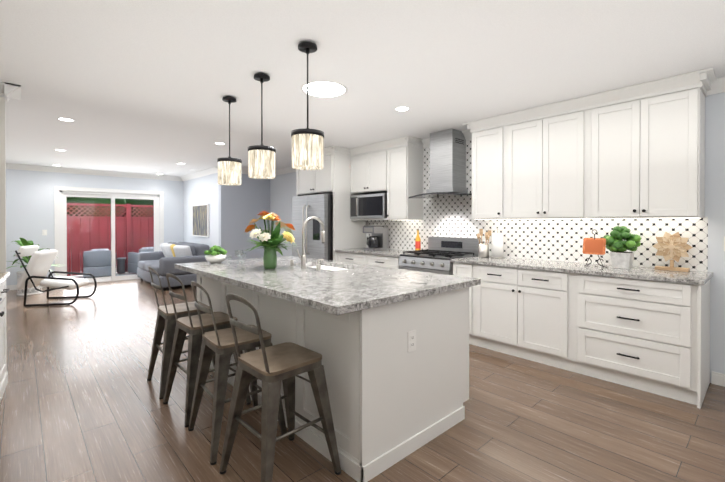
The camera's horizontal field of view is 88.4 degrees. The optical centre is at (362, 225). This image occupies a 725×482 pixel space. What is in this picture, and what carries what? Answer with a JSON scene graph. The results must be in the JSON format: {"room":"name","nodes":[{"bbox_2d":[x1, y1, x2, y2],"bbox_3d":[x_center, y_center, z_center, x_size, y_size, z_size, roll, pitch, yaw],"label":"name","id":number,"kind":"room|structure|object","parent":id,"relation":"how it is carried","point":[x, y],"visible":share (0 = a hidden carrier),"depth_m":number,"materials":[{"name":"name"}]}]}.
{"room":"kitchen","nodes":[
{"label":"kitchen","id":0,"kind":"room"},
{"bbox_2d":[0,97,6,371],"bbox_3d":[-4.225,0.070,2.099,3.200,2.470,0.140,0,1,-43],"label":"wall","id":1,"kind":"structure","parent":0,"point":[2,194],"depth_m":3.12,"materials":[{"name":"white paint"}]},
{"bbox_2d":[0,82,20,99],"bbox_3d":[-4.106,-1.115,2.036,3.300,0.100,0.099,0,1,-43],"label":"stub","id":2,"kind":"object","parent":1,"relation":"attached to","point":[15,94],"visible":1,"depth_m":3.12,"materials":[{"name":"white"}]},
{"bbox_2d":[4,82,20,101],"bbox_3d":[-2.976,-1.122,3.171,0.099,0.100,0.240,0,1,-43],"label":"crown molding","id":3,"kind":"structure","parent":1,"relation":"attached to","point":[8,89],"depth_m":3.07,"materials":[{"name":"white"}]},
{"bbox_2d":[6,169,182,284],"bbox_3d":[-6.964,0.034,7.309,6.460,2.470,0.120,0,1,-43],"label":"wall","id":4,"kind":"structure","parent":0,"point":[29,205],"depth_m":7.64,"materials":[{"name":"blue paint"}]},
{"bbox_2d":[6,285,44,289],"bbox_3d":[-7.803,1.225,6.453,3.815,0.099,0.014,0,1,-43],"label":"baseboard","id":5,"kind":"structure","parent":4,"relation":"attached to","point":[12,287],"depth_m":7.31,"materials":[{"name":"white wood"}]},
{"bbox_2d":[6,163,181,180],"bbox_3d":[-6.845,-1.150,7.261,6.340,0.100,0.099,0,1,-43],"label":"crown molding","id":6,"kind":"structure","parent":4,"relation":"attached to","point":[76,171],"depth_m":8.08,"materials":[{"name":"white wood"}]},
{"bbox_2d":[54,186,163,276],"bbox_3d":[-5.643,0.219,8.444,2.070,2.085,0.040,0,1,-43],"label":"door frame","id":7,"kind":"structure","parent":4,"relation":"in","point":[57,189],"depth_m":7.95,"materials":[{"name":"white wood"}]},
{"bbox_2d":[60,190,159,282],"bbox_3d":[-5.677,0.261,8.481,1.900,2.000,0.100,0,1,-43],"label":"sliding door","id":8,"kind":"structure","parent":4,"relation":"attached to","point":[64,195],"depth_m":8.44,"materials":[{"name":"white glass"}]},
{"bbox_2d":[183,173,218,247],"bbox_3d":[-3.771,0.025,8.697,0.120,2.470,2.400,0,1,-43],"label":"wall","id":9,"kind":"structure","parent":0,"point":[201,190],"depth_m":8.45,"materials":[{"name":"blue paint"}]},
{"bbox_2d":[180,167,217,180],"bbox_3d":[-3.771,-1.159,8.526,0.099,0.100,2.400,0,1,-43],"label":"crown molding","id":10,"kind":"structure","parent":9,"relation":"attached to","point":[213,170],"depth_m":8.41,"materials":[{"name":"white wood"}]},
{"bbox_2d":[192,204,208,236],"bbox_3d":[-3.698,-0.109,8.498,0.034,0.720,0.990,0,1,-43],"label":"picture","id":11,"kind":"object","parent":9,"relation":"attached to","point":[200,220],"visible":1,"depth_m":8.46,"materials":[{"name":"white"}]},
{"bbox_2d":[218,174,269,259],"bbox_3d":[-2.546,0.029,8.111,1.130,2.470,0.120,0,1,-43],"label":"wall","id":12,"kind":"structure","parent":0,"point":[244,203],"depth_m":8.00,"materials":[{"name":"grey paint"}]},
{"bbox_2d":[241,168,247,173],"bbox_3d":[-2.471,-1.155,8.022,1.130,0.100,0.099,0,1,-43],"label":"wall jog","id":13,"kind":"object","parent":12,"relation":"attached to","point":[244,171],"visible":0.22,"depth_m":7.96,"materials":[{"name":"white paint"}]},
{"bbox_2d":[0,279,724,481],"bbox_3d":[-2.132,1.339,2.986,7.710,0.080,13.040,0,1,-43],"label":"floor","id":14,"kind":"structure","parent":0,"point":[81,401],"depth_m":2.45,"materials":[{"name":"brown wood"}]},
{"bbox_2d":[0,320,3,402],"bbox_3d":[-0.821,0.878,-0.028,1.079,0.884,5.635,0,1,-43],"label":"base cabinet","id":15,"kind":"object","parent":14,"relation":"on","point":[3,372],"depth_m":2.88,"materials":[{"name":"white"}]},
{"bbox_2d":[0,272,9,319],"bbox_3d":[-1.129,0.417,0.321,1.102,0.032,6.578,0,1,-43],"label":"countertop","id":16,"kind":"structure","parent":15,"relation":"on","point":[3,275],"depth_m":2.88,"materials":[{"name":"grey stone"}]},
{"bbox_2d":[4,300,7,391],"bbox_3d":[-3.022,0.861,2.366,1.079,0.884,0.989,0,1,-43],"label":"base cabinet","id":17,"kind":"object","parent":14,"relation":"on","point":[5,373],"depth_m":3.00,"materials":[{"name":"white wood"}]},
{"bbox_2d":[6,238,57,295],"bbox_3d":[-6.189,0.744,6.974,1.176,1.055,0.944,0,1,-43],"label":"floor plant","id":18,"kind":"object","parent":14,"relation":"on","point":[26,259],"visible":0.35,"depth_m":6.85,"materials":[{"name":"green plant"}]},
{"bbox_2d":[15,245,96,306],"bbox_3d":[-5.095,0.804,6.203,0.929,0.945,0.616,0,0,-13],"label":"lounge chair","id":19,"kind":"object","parent":14,"relation":"on","point":[37,269],"visible":1,"depth_m":6.01,"materials":[{"name":"white fabric"}]},
{"bbox_2d":[137,242,209,290],"bbox_3d":[-4.180,0.829,8.231,1.040,0.868,2.000,0,1,-43],"label":"sofa","id":20,"kind":"object","parent":14,"relation":"on","point":[166,259],"visible":0.85,"depth_m":7.68,"materials":[{"name":"fabric"}]},
{"bbox_2d":[147,266,214,398],"bbox_3d":[-1.491,0.810,3.096,0.490,0.976,0.477,0,1,-43],"label":"bar stool","id":21,"kind":"object","parent":14,"relation":"on","point":[166,321],"visible":0.71,"depth_m":2.96,"materials":[{"name":"brown metal"}]},
{"bbox_2d":[163,273,250,426],"bbox_3d":[-1.139,0.813,2.713,0.490,0.976,0.477,0,1,-43],"label":"bar stool","id":22,"kind":"object","parent":14,"relation":"on","point":[189,324],"visible":0.81,"depth_m":2.61,"materials":[{"name":"brown metal"}]},
{"bbox_2d":[188,281,286,464],"bbox_3d":[-0.792,0.815,2.339,0.494,0.976,0.485,0,1,-43],"label":"bar stool","id":23,"kind":"object","parent":14,"relation":"on","point":[220,343],"visible":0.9,"depth_m":2.24,"materials":[{"name":"brown metal"}]},
{"bbox_2d":[220,294,340,481],"bbox_3d":[-0.438,0.818,1.959,0.490,0.976,0.477,0,1,-43],"label":"bar stool","id":24,"kind":"object","parent":14,"relation":"on","point":[273,366],"visible":0.98,"depth_m":1.93,"materials":[{"name":"brown metal"}]},
{"bbox_2d":[292,194,332,260],"bbox_3d":[-0.622,0.394,6.202,0.825,1.765,0.920,0,1,-43],"label":"refrigerator","id":25,"kind":"object","parent":14,"relation":"on","point":[305,207],"visible":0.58,"depth_m":5.82,"materials":[{"name":"grey metal"}]},
{"bbox_2d":[191,264,468,481],"bbox_3d":[-0.437,0.853,3.114,1.048,0.890,2.424,0,1,-43],"label":"kitchen island","id":26,"kind":"object","parent":14,"relation":"on","point":[392,400],"depth_m":2.15,"materials":[{"name":"white wood"}]},
{"bbox_2d":[175,256,330,275],"bbox_3d":[-1.060,0.384,3.697,1.280,0.040,0.765,0,1,-43],"label":"island countertop","id":27,"kind":"structure","parent":26,"relation":"on","point":[199,267],"depth_m":3.48,"materials":[{"name":"grey stone"}]},
{"bbox_2d":[204,245,226,262],"bbox_3d":[-1.431,0.277,3.628,0.200,0.171,0.208,0,1,-43],"label":"bowl","id":28,"kind":"object","parent":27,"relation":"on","point":[214,252],"visible":1,"depth_m":3.58,"materials":[{"name":"white ceramic"}]},
{"bbox_2d":[235,250,245,263],"bbox_3d":[-1.171,0.298,3.536,0.084,0.130,0.080,0,1,-43],"label":"glass ornament","id":29,"kind":"object","parent":27,"relation":"on","point":[239,254],"depth_m":3.56,"materials":[{"name":"clear glass"}]},
{"bbox_2d":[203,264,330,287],"bbox_3d":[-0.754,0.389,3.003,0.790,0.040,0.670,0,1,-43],"label":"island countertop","id":30,"kind":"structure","parent":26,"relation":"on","point":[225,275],"depth_m":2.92,"materials":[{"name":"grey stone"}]},
{"bbox_2d":[245,211,299,268],"bbox_3d":[-0.776,0.121,3.196,0.505,0.490,0.535,0,1,-43],"label":"flower vase","id":31,"kind":"object","parent":30,"relation":"on","point":[269,244],"visible":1,"depth_m":3.13,"materials":[{"name":"green glass"}]},
{"bbox_2d":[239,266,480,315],"bbox_3d":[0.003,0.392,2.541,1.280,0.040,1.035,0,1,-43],"label":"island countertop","id":32,"kind":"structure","parent":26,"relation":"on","point":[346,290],"depth_m":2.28,"materials":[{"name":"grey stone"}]},
{"bbox_2d":[408,330,415,352],"bbox_3d":[0.285,0.664,2.140,0.070,0.116,0.008,0,1,-43],"label":"outlet","id":33,"kind":"object","parent":26,"relation":"attached to","point":[411,340],"visible":1,"depth_m":2.13,"materials":[{"name":"white plastic"}]},
{"bbox_2d":[334,251,361,263],"bbox_3d":[0.068,0.839,5.636,0.630,0.883,0.712,0,1,-43],"label":"base cabinet","id":34,"kind":"object","parent":14,"relation":"on","point":[340,256],"depth_m":5.48,"materials":[{"name":"white wood"}]},
{"bbox_2d":[362,255,400,268],"bbox_3d":[0.468,0.842,5.201,0.630,0.883,0.708,0,1,-43],"label":"base cabinet","id":35,"kind":"object","parent":14,"relation":"on","point":[388,261],"depth_m":4.96,"materials":[{"name":"white wood"}]},
{"bbox_2d":[338,247,410,258],"bbox_3d":[0.261,0.383,5.409,0.650,0.032,1.302,0,1,-43],"label":"countertop","id":36,"kind":"structure","parent":35,"relation":"on","point":[353,250],"depth_m":5.26,"materials":[{"name":"grey stone"}]},
{"bbox_2d":[363,226,387,250],"bbox_3d":[0.183,0.184,5.582,0.336,0.360,0.240,0,1,-43],"label":"coffee maker","id":37,"kind":"object","parent":36,"relation":"in","point":[377,239],"visible":1,"depth_m":5.52,"materials":[{"name":"grey"}]},
{"bbox_2d":[415,229,420,250],"bbox_3d":[0.765,0.209,5.139,0.074,0.318,0.074,0,1,-43],"label":"oil bottle","id":38,"kind":"object","parent":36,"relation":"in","point":[417,243],"visible":0.83,"depth_m":5.11,"materials":[{"name":"orange glass"}]},
{"bbox_2d":[398,237,480,274],"bbox_3d":[0.932,0.723,4.623,0.725,1.130,0.760,0,1,-43],"label":"range","id":39,"kind":"object","parent":14,"relation":"on","point":[439,254],"visible":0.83,"depth_m":4.57,"materials":[{"name":"silver metal"}]},
{"bbox_2d":[453,263,469,343],"bbox_3d":[1.320,0.848,4.274,0.630,0.883,0.273,0,1,-43],"label":"base cabinet","id":40,"kind":"object","parent":14,"relation":"on","point":[459,269],"depth_m":4.06,"materials":[{"name":"white wood"}]},
{"bbox_2d":[470,263,509,354],"bbox_3d":[1.593,0.850,3.978,0.630,0.883,0.533,0,1,-43],"label":"base cabinet","id":41,"kind":"object","parent":14,"relation":"on","point":[490,300],"depth_m":3.83,"materials":[{"name":"white wood"}]},
{"bbox_2d":[510,267,569,370],"bbox_3d":[1.878,0.853,3.667,0.630,0.883,0.550,0,1,-43],"label":"base cabinet","id":42,"kind":"object","parent":14,"relation":"on","point":[539,300],"depth_m":3.46,"materials":[{"name":"white wood"}]},
{"bbox_2d":[570,275,709,408],"bbox_3d":[2.346,0.856,3.158,0.630,0.883,0.833,0,1,-43],"label":"base cabinet","id":43,"kind":"object","parent":14,"relation":"on","point":[646,329],"depth_m":2.90,"materials":[{"name":"white wood"}]},
{"bbox_2d":[451,256,712,286],"bbox_3d":[1.926,0.396,3.597,0.650,0.032,2.087,0,1,-43],"label":"countertop","id":44,"kind":"structure","parent":43,"relation":"on","point":[659,276],"depth_m":3.23,"materials":[{"name":"grey stone"}]},
{"bbox_2d":[477,229,490,257],"bbox_3d":[1.429,0.206,4.377,0.142,0.333,0.155,0,1,-43],"label":"utensil crock","id":45,"kind":"object","parent":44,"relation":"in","point":[483,250],"visible":1,"depth_m":4.33,"materials":[{"name":"white ceramic"}]},
{"bbox_2d":[491,228,504,258],"bbox_3d":[1.554,0.202,4.281,0.150,0.342,0.150,0,1,-43],"label":"paper towel","id":46,"kind":"object","parent":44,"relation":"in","point":[497,244],"visible":1,"depth_m":4.23,"materials":[{"name":"white paper"}]},
{"bbox_2d":[583,229,606,267],"bbox_3d":[2.140,0.207,3.421,0.141,0.340,0.180,0,1,-43],"label":"decor","id":47,"kind":"object","parent":44,"relation":"in","point":[595,246],"visible":1,"depth_m":3.39,"materials":[{"name":"orange metal"}]},
{"bbox_2d":[603,226,641,268],"bbox_3d":[2.317,0.192,3.328,0.258,0.376,0.282,0,1,-43],"label":"decor","id":48,"kind":"object","parent":44,"relation":"in","point":[621,240],"visible":0.94,"depth_m":3.28,"materials":[{"name":"green plant"}]},
{"bbox_2d":[653,232,692,271],"bbox_3d":[2.632,0.217,3.167,0.090,0.328,0.270,0,1,-43],"label":"decor","id":49,"kind":"object","parent":44,"relation":"in","point":[670,247],"visible":1,"depth_m":3.15,"materials":[{"name":"beige wood"}]},
{"bbox_2d":[0,0,724,176],"bbox_3d":[-2.132,-1.221,2.968,7.710,0.100,13.040,0,1,-43],"label":"ceiling","id":50,"kind":"structure","parent":0,"point":[138,86],"depth_m":2.72,"materials":[{"name":"paint"}]},
{"bbox_2d":[57,118,74,121],"bbox_3d":[-3.301,-1.178,4.147,0.155,0.003,0.155,0,1,41],"label":"recessed light","id":51,"kind":"object","parent":50,"relation":"in","point":[65,119],"depth_m":4.14,"materials":[{"name":"white plastic"}]},
{"bbox_2d":[217,96,241,185],"bbox_3d":[-1.219,-0.774,3.416,0.212,0.799,0.212,0,1,-43],"label":"pendant light","id":52,"kind":"object","parent":50,"relation":"hanging from","point":[229,170],"visible":1,"depth_m":3.35,"materials":[{"name":"beige glass"}]},
{"bbox_2d":[248,73,275,178],"bbox_3d":[-0.782,-0.770,2.897,0.212,0.799,0.212,0,1,-43],"label":"pendant light","id":53,"kind":"object","parent":50,"relation":"hanging from","point":[261,161],"visible":1,"depth_m":2.83,"materials":[{"name":"black metal"}]},
{"bbox_2d":[291,42,323,170],"bbox_3d":[-0.353,-0.767,2.399,0.212,0.799,0.212,0,1,-43],"label":"pendant light","id":54,"kind":"object","parent":50,"relation":"hanging from","point":[307,148],"visible":1,"depth_m":2.33,"materials":[{"name":"black metal"}]},
{"bbox_2d":[301,81,346,97],"bbox_3d":[-0.330,-1.171,3.213,0.400,0.004,0.400,0,1,-43],"label":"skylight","id":55,"kind":"object","parent":50,"relation":"attached to","point":[326,89],"visible":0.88,"depth_m":3.21,"materials":[{"name":"white"}]},
{"bbox_2d":[395,106,409,110],"bbox_3d":[0.401,-1.175,3.760,0.155,0.003,0.155,0,0,38],"label":"recessed light","id":56,"kind":"object","parent":50,"relation":"in","point":[402,108],"depth_m":3.74,"materials":[{"name":"white plastic"}]},
{"bbox_2d":[270,92,724,382],"bbox_3d":[1.474,0.052,4.662,0.120,2.470,10.640,0,1,-43],"label":"wall","id":57,"kind":"structure","parent":0,"point":[282,190],"depth_m":3.05,"materials":[{"name":"white paint"}]},
{"bbox_2d":[296,169,337,198],"bbox_3d":[-0.698,-0.859,6.421,0.680,0.668,0.542,0,1,-43],"label":"upper cabinet","id":58,"kind":"object","parent":57,"relation":"attached to","point":[302,176],"depth_m":6.25,"materials":[{"name":"white wood"}]},
{"bbox_2d":[310,147,349,194],"bbox_3d":[-0.402,-0.856,6.098,0.680,0.668,0.542,0,1,-43],"label":"upper cabinet","id":59,"kind":"object","parent":57,"relation":"attached to","point":[334,178],"depth_m":5.77,"materials":[{"name":"white wood"}]},
{"bbox_2d":[350,147,361,194],"bbox_3d":[0.081,-0.845,5.818,0.350,0.688,0.444,0,1,-43],"label":"upper cabinet","id":60,"kind":"object","parent":57,"relation":"attached to","point":[355,153],"depth_m":5.76,"materials":[{"name":"white wood"}]},
{"bbox_2d":[362,143,385,194],"bbox_3d":[0.315,-0.843,5.563,0.350,0.688,0.454,0,1,-43],"label":"upper cabinet","id":61,"kind":"object","parent":57,"relation":"attached to","point":[372,153],"depth_m":5.50,"materials":[{"name":"white wood"}]},
{"bbox_2d":[350,193,386,218],"bbox_3d":[0.169,-0.286,5.679,0.382,0.358,0.748,0,1,-43],"label":"microwave","id":62,"kind":"object","parent":61,"relation":"attached to","point":[365,206],"visible":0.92,"depth_m":5.53,"materials":[{"name":"silver metal"}]},
{"bbox_2d":[382,136,423,190],"bbox_3d":[0.574,-0.841,5.281,0.350,0.688,0.437,0,1,-43],"label":"upper cabinet","id":63,"kind":"object","parent":57,"relation":"attached to","point":[402,159],"depth_m":5.14,"materials":[{"name":"white wood"}]},
{"bbox_2d":[386,191,422,219],"bbox_3d":[0.595,-0.287,5.262,0.350,0.420,0.375,0,1,-43],"label":"upper cabinet","id":64,"kind":"object","parent":57,"relation":"attached to","point":[399,207],"depth_m":5.13,"materials":[{"name":"white wood"}]},
{"bbox_2d":[408,129,471,197],"bbox_3d":[1.026,-0.763,4.699,0.470,0.831,0.760,0,1,-43],"label":"range hood","id":65,"kind":"object","parent":57,"relation":"attached to","point":[448,162],"visible":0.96,"depth_m":4.64,"materials":[{"name":"silver metal"}]},
{"bbox_2d":[275,76,724,175],"bbox_3d":[1.393,-1.132,4.579,0.099,0.100,10.400,0,1,-43],"label":"crown molding","id":66,"kind":"structure","parent":57,"relation":"attached to","point":[717,86],"depth_m":3.86,"materials":[{"name":"white wood"}]},
{"bbox_2d":[366,139,707,271],"bbox_3d":[1.456,-0.302,4.588,0.002,1.580,4.120,0,1,-43],"label":"backsplash","id":67,"kind":"structure","parent":57,"relation":"attached to","point":[537,239],"depth_m":4.08,"materials":[{"name":"tile"}]},
{"bbox_2d":[470,75,710,218],"bbox_3d":[2.053,-0.587,3.674,0.350,1.043,2.003,0,1,-43],"label":"upper cabinet","id":68,"kind":"object","parent":57,"relation":"attached to","point":[642,158],"depth_m":3.34,"materials":[{"name":"white wood"}]},
{"bbox_2d":[712,371,724,386],"bbox_3d":[3.905,1.255,1.926,0.014,0.099,3.070,0,1,-43],"label":"baseboard","id":69,"kind":"structure","parent":57,"relation":"attached to","point":[718,378],"depth_m":3.02,"materials":[{"name":"white wood"}]},
{"label":"outside","id":70,"kind":"structure","parent":0,"visible":0},
{"bbox_2d":[67,262,136,278],"bbox_3d":[-9.419,1.290,13.076,20.000,0.080,11.680,0,1,-43],"label":"ground","id":71,"kind":"structure","parent":70,"point":[117,274],"depth_m":9.48,"materials":[{"name":"grey concrete"}]},
{"bbox_2d":[83,249,115,277],"bbox_3d":[-6.495,0.915,9.228,0.634,0.683,0.669,0,0,-33],"label":"outdoor chair","id":72,"kind":"object","parent":71,"relation":"on","point":[104,259],"depth_m":8.94,"materials":[{"name":"grey fabric"}]},
{"bbox_2d":[66,197,153,223],"bbox_3d":[-9.315,-0.646,13.810,14.936,3.743,4.756,0,1,-43],"label":"trees","id":73,"kind":"object","parent":71,"relation":"on","point":[108,201],"depth_m":13.05,"materials":[{"name":"green plant"}]},
{"bbox_2d":[67,203,153,275],"bbox_3d":[-6.440,0.331,10.021,16.260,1.840,0.100,0,1,-43],"label":"fence","id":74,"kind":"object","parent":71,"relation":"on","point":[74,240],"depth_m":9.75,"materials":[{"name":"red wood"}]},
{"bbox_2d":[116,257,125,272],"bbox_3d":[-6.364,1.052,9.825,0.230,0.400,0.230,0,1,-43],"label":"table","id":75,"kind":"object","parent":71,"relation":"on","point":[121,264],"depth_m":9.75,"materials":[{"name":"grey wicker"}]},
{"bbox_2d":[128,247,153,272],"bbox_3d":[-5.725,0.910,9.868,0.669,0.683,0.634,0,0,32],"label":"outdoor chair","id":76,"kind":"object","parent":71,"relation":"on","point":[134,259],"depth_m":9.63,"materials":[{"name":"grey wicker"}]}
]}

